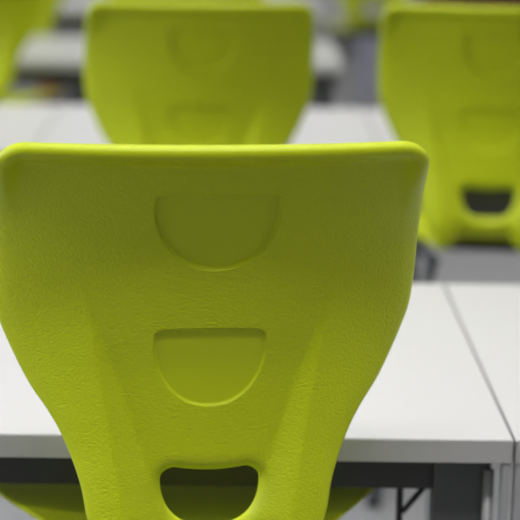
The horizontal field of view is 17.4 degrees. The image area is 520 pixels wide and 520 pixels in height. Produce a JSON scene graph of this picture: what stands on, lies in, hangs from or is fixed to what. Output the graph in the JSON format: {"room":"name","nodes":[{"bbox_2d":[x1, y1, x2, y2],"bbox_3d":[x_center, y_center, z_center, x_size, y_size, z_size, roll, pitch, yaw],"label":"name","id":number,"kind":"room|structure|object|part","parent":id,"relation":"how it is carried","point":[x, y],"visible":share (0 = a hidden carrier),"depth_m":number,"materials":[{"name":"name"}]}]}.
{"room":"classroom","nodes":[
{"label":"classroom","id":0,"kind":"room"},
{"bbox_2d":[52,0,418,32],"bbox_3d":[-0.283,-2.920,11.072,8.200,3.000,0.100,1,13,-1],"label":"wall","id":1,"kind":"structure","parent":0,"point":[332,11],"depth_m":11.33,"materials":[{"name":"white paint"}]},
{"bbox_2d":[50,29,357,45],"bbox_3d":[-0.306,-1.487,11.359,8.000,0.080,0.012,1,13,-1],"label":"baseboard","id":2,"kind":"structure","parent":1,"relation":"attached to","point":[337,40],"depth_m":11.35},
{"bbox_2d":[0,45,519,519],"bbox_3d":[-0.253,0.257,4.482,8.200,0.100,14.400,1,13,-1],"label":"floor","id":3,"kind":"structure","parent":0,"point":[454,266],"depth_m":5.25,"materials":[{"name":"grey"}]},
{"bbox_2d":[0,0,60,103],"bbox_3d":[-0.851,-0.461,5.110,0.475,0.984,0.467,1,13,-1],"label":"chair","id":4,"kind":"object","parent":3,"relation":"on","point":[19,19],"visible":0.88,"depth_m":4.94,"materials":[{"name":"plastic"}]},
{"bbox_2d":[0,103,63,151],"bbox_3d":[-0.878,-0.016,4.032,0.757,0.620,0.705,1,13,-1],"label":"table","id":5,"kind":"object","parent":3,"relation":"on","point":[18,122],"visible":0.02,"depth_m":4.03,"materials":[{"name":"white laminate"}]},
{"bbox_2d":[33,0,62,103],"bbox_3d":[-0.912,-0.814,6.578,0.475,0.984,0.467,1,13,-1],"label":"chair","id":6,"kind":"object","parent":3,"relation":"on","point":[45,26],"visible":0.04,"depth_m":6.41,"materials":[{"name":"plastic"}]},
{"bbox_3d":[-0.771,-0.572,6.627,0.120,0.488,0.447,1,13,-1],"label":"frame","id":7,"kind":"part","parent":6,"relation":"part of","materials":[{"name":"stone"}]},
{"bbox_2d":[12,36,88,104],"bbox_3d":[-0.891,-0.393,5.602,0.757,0.620,0.705,1,13,-1],"label":"table","id":8,"kind":"object","parent":3,"relation":"on","point":[44,59],"visible":0.23,"depth_m":5.25,"materials":[{"name":"white laminate"}]},
{"bbox_3d":[-0.887,-0.575,5.256,0.597,0.051,0.018,1,13,-1],"label":"rail","id":9,"kind":"part","parent":8,"relation":"part of","materials":[{"name":"grey metal"}]},
{"bbox_2d":[40,84,60,101],"bbox_3d":[-1.063,-0.935,8.612,0.100,0.264,0.100,-1,14,-8],"label":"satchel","id":10,"kind":"object","parent":3,"relation":"on","point":[43,87],"visible":0.07,"depth_m":8.59,"materials":[{"name":"orange fabric"}]},
{"bbox_2d":[53,0,109,28],"bbox_3d":[-0.903,-0.784,7.231,0.757,0.620,0.705,1,13,-1],"label":"table","id":11,"kind":"object","parent":3,"relation":"on","point":[71,14],"visible":0.02,"depth_m":6.88,"materials":[{"name":"white laminate"}]},
{"bbox_3d":[-0.899,-0.966,6.885,0.597,0.051,0.018,1,13,-1],"label":"rail","id":12,"kind":"part","parent":11,"relation":"part of","materials":[{"name":"grey metal"}]},
{"bbox_2d":[110,0,264,2],"bbox_3d":[-0.209,-0.408,4.933,0.475,0.984,0.467,1,13,-1],"label":"chair","id":13,"kind":"object","parent":3,"relation":"on","point":[198,1],"visible":0.03,"depth_m":4.71,"materials":[{"name":"plastic"}]},
{"bbox_2d":[84,1,314,144],"bbox_3d":[-0.126,-0.038,3.397,0.475,0.984,0.467,0,14,-4],"label":"chair","id":14,"kind":"object","parent":3,"relation":"on","point":[156,73],"visible":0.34,"depth_m":3.17,"materials":[{"name":"plastic"}]},
{"bbox_2d":[38,104,377,143],"bbox_3d":[-0.119,-0.005,4.040,0.757,0.620,0.705,1,13,-1],"label":"table","id":15,"kind":"object","parent":3,"relation":"on","point":[73,123],"visible":0.11,"depth_m":3.98,"materials":[{"name":"white laminate"}]},
{"bbox_2d":[0,141,428,519],"bbox_3d":[-0.071,0.320,1.909,0.475,0.984,0.467,-1,14,-6],"label":"chair","id":16,"kind":"object","parent":3,"relation":"on","point":[166,306],"visible":0.9,"depth_m":1.71,"materials":[{"name":"yellow plastic"}]},
{"bbox_2d":[0,283,513,519],"bbox_3d":[-0.105,0.414,2.295,0.757,0.620,0.705,1,13,-1],"label":"table","id":17,"kind":"object","parent":3,"relation":"on","point":[430,419],"visible":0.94,"depth_m":1.95,"materials":[{"name":"white laminate"}]},
{"bbox_3d":[-0.101,0.232,1.949,0.597,0.051,0.018,1,13,-1],"label":"rail","id":18,"kind":"part","parent":17,"relation":"part of","materials":[{"name":"grey metal"}]},
{"bbox_3d":[0.265,0.348,2.634,0.010,0.586,0.016,1,13,-1],"label":"leg","id":19,"kind":"part","parent":17,"relation":"part of","materials":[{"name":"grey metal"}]},
{"bbox_3d":[0.270,0.508,1.968,0.010,0.586,0.016,1,13,-1],"label":"leg","id":20,"kind":"part","parent":17,"relation":"part of","materials":[{"name":"grey metal"}]},
{"bbox_2d":[265,0,319,107],"bbox_3d":[-0.144,-0.773,7.239,0.757,0.620,0.705,1,13,-1],"label":"table","id":21,"kind":"object","parent":3,"relation":"on","point":[311,3],"visible":0.12,"depth_m":6.98,"materials":[{"name":"grey metal"}]},
{"bbox_3d":[0.232,-0.679,6.912,0.010,0.586,0.016,1,13,-1],"label":"leg","id":22,"kind":"part","parent":21,"relation":"part of","materials":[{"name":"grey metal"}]},
{"bbox_2d":[311,40,342,108],"bbox_3d":[-0.131,-0.382,5.611,0.757,0.620,0.705,1,13,-1],"label":"table","id":23,"kind":"object","parent":3,"relation":"on","point":[328,63],"visible":0.16,"depth_m":5.26,"materials":[{"name":"white laminate"}]},
{"bbox_3d":[-0.127,-0.564,5.265,0.597,0.051,0.018,1,13,-1],"label":"rail","id":24,"kind":"part","parent":23,"relation":"part of","materials":[{"name":"metal"}]},
{"bbox_3d":[0.244,-0.288,5.284,0.010,0.586,0.016,1,13,-1],"label":"leg","id":25,"kind":"part","parent":23,"relation":"part of","materials":[{"name":"grey metal"}]},
{"bbox_2d":[316,0,404,97],"bbox_3d":[0.481,-0.998,7.439,0.475,0.984,0.467,1,13,-1],"label":"chair","id":26,"kind":"object","parent":3,"relation":"on","point":[359,23],"visible":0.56,"depth_m":7.30,"materials":[{"name":"plastic"}]},
{"bbox_3d":[0.332,-0.760,7.485,0.120,0.488,0.447,1,13,-1],"label":"frame","id":27,"kind":"part","parent":26,"relation":"part of","materials":[{"name":"metal"}]},
{"bbox_3d":[0.480,-1.005,7.507,0.170,0.014,0.120,1,13,-1],"label":"mounting plate","id":28,"kind":"part","parent":26,"relation":"part of","materials":[{"name":"black plastic"}]},
{"bbox_2d":[357,35,379,97],"bbox_3d":[0.615,-1.054,9.008,0.220,0.365,0.220,1,13,-1],"label":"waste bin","id":29,"kind":"object","parent":3,"relation":"on","point":[368,45],"visible":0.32,"depth_m":8.94,"materials":[{"name":"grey plastic"}]},
{"bbox_2d":[364,109,514,282],"bbox_3d":[0.641,0.005,4.049,0.757,0.620,0.705,1,13,-1],"label":"table","id":30,"kind":"object","parent":3,"relation":"on","point":[479,203],"visible":0.05,"depth_m":3.71,"materials":[{"name":"white laminate"}]},
{"bbox_3d":[0.645,-0.138,3.712,0.597,0.130,0.018,1,13,-1],"label":"rail","id":31,"kind":"part","parent":30,"relation":"part of","materials":[{"name":"grey metal"}]},
{"bbox_2d":[366,3,519,507],"bbox_3d":[0.448,-0.032,3.412,0.475,0.984,0.467,2,14,6],"label":"chair","id":32,"kind":"object","parent":3,"relation":"on","point":[449,75],"visible":0.86,"depth_m":3.23,"materials":[{"name":"plastic"}]},
{"bbox_3d":[0.298,0.202,3.475,0.120,0.488,0.447,2,14,6],"label":"frame","id":33,"kind":"part","parent":32,"relation":"part of","materials":[{"name":"metal"}]},
{"bbox_3d":[0.455,-0.038,3.479,0.170,0.014,0.120,2,14,6],"label":"mounting plate","id":34,"kind":"part","parent":32,"relation":"part of","materials":[{"name":"black plastic"}]},
{"bbox_2d":[419,0,519,6],"bbox_3d":[2.003,-1.780,10.980,1.900,0.900,0.486,1,13,-1],"label":"base cabinet","id":35,"kind":"object","parent":3,"relation":"on","point":[494,3],"visible":0.02,"depth_m":10.79,"materials":[{"name":"brown wood"}]},
{"bbox_3d":[1.525,-1.767,10.766,0.470,0.780,0.019,1,13,-1],"label":"door","id":36,"kind":"part","parent":35,"relation":"part of","materials":[{"name":"wood"}]},
{"bbox_2d":[444,284,519,519],"bbox_3d":[0.655,0.424,2.303,0.757,0.620,0.705,1,13,-1],"label":"table","id":37,"kind":"object","parent":3,"relation":"on","point":[488,315],"visible":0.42,"depth_m":2.28,"materials":[{"name":"white laminate"}]},
{"bbox_3d":[0.285,0.509,1.968,0.010,0.586,0.016,1,13,-1],"label":"leg","id":38,"kind":"part","parent":37,"relation":"part of","materials":[{"name":"grey metal"}]}
]}

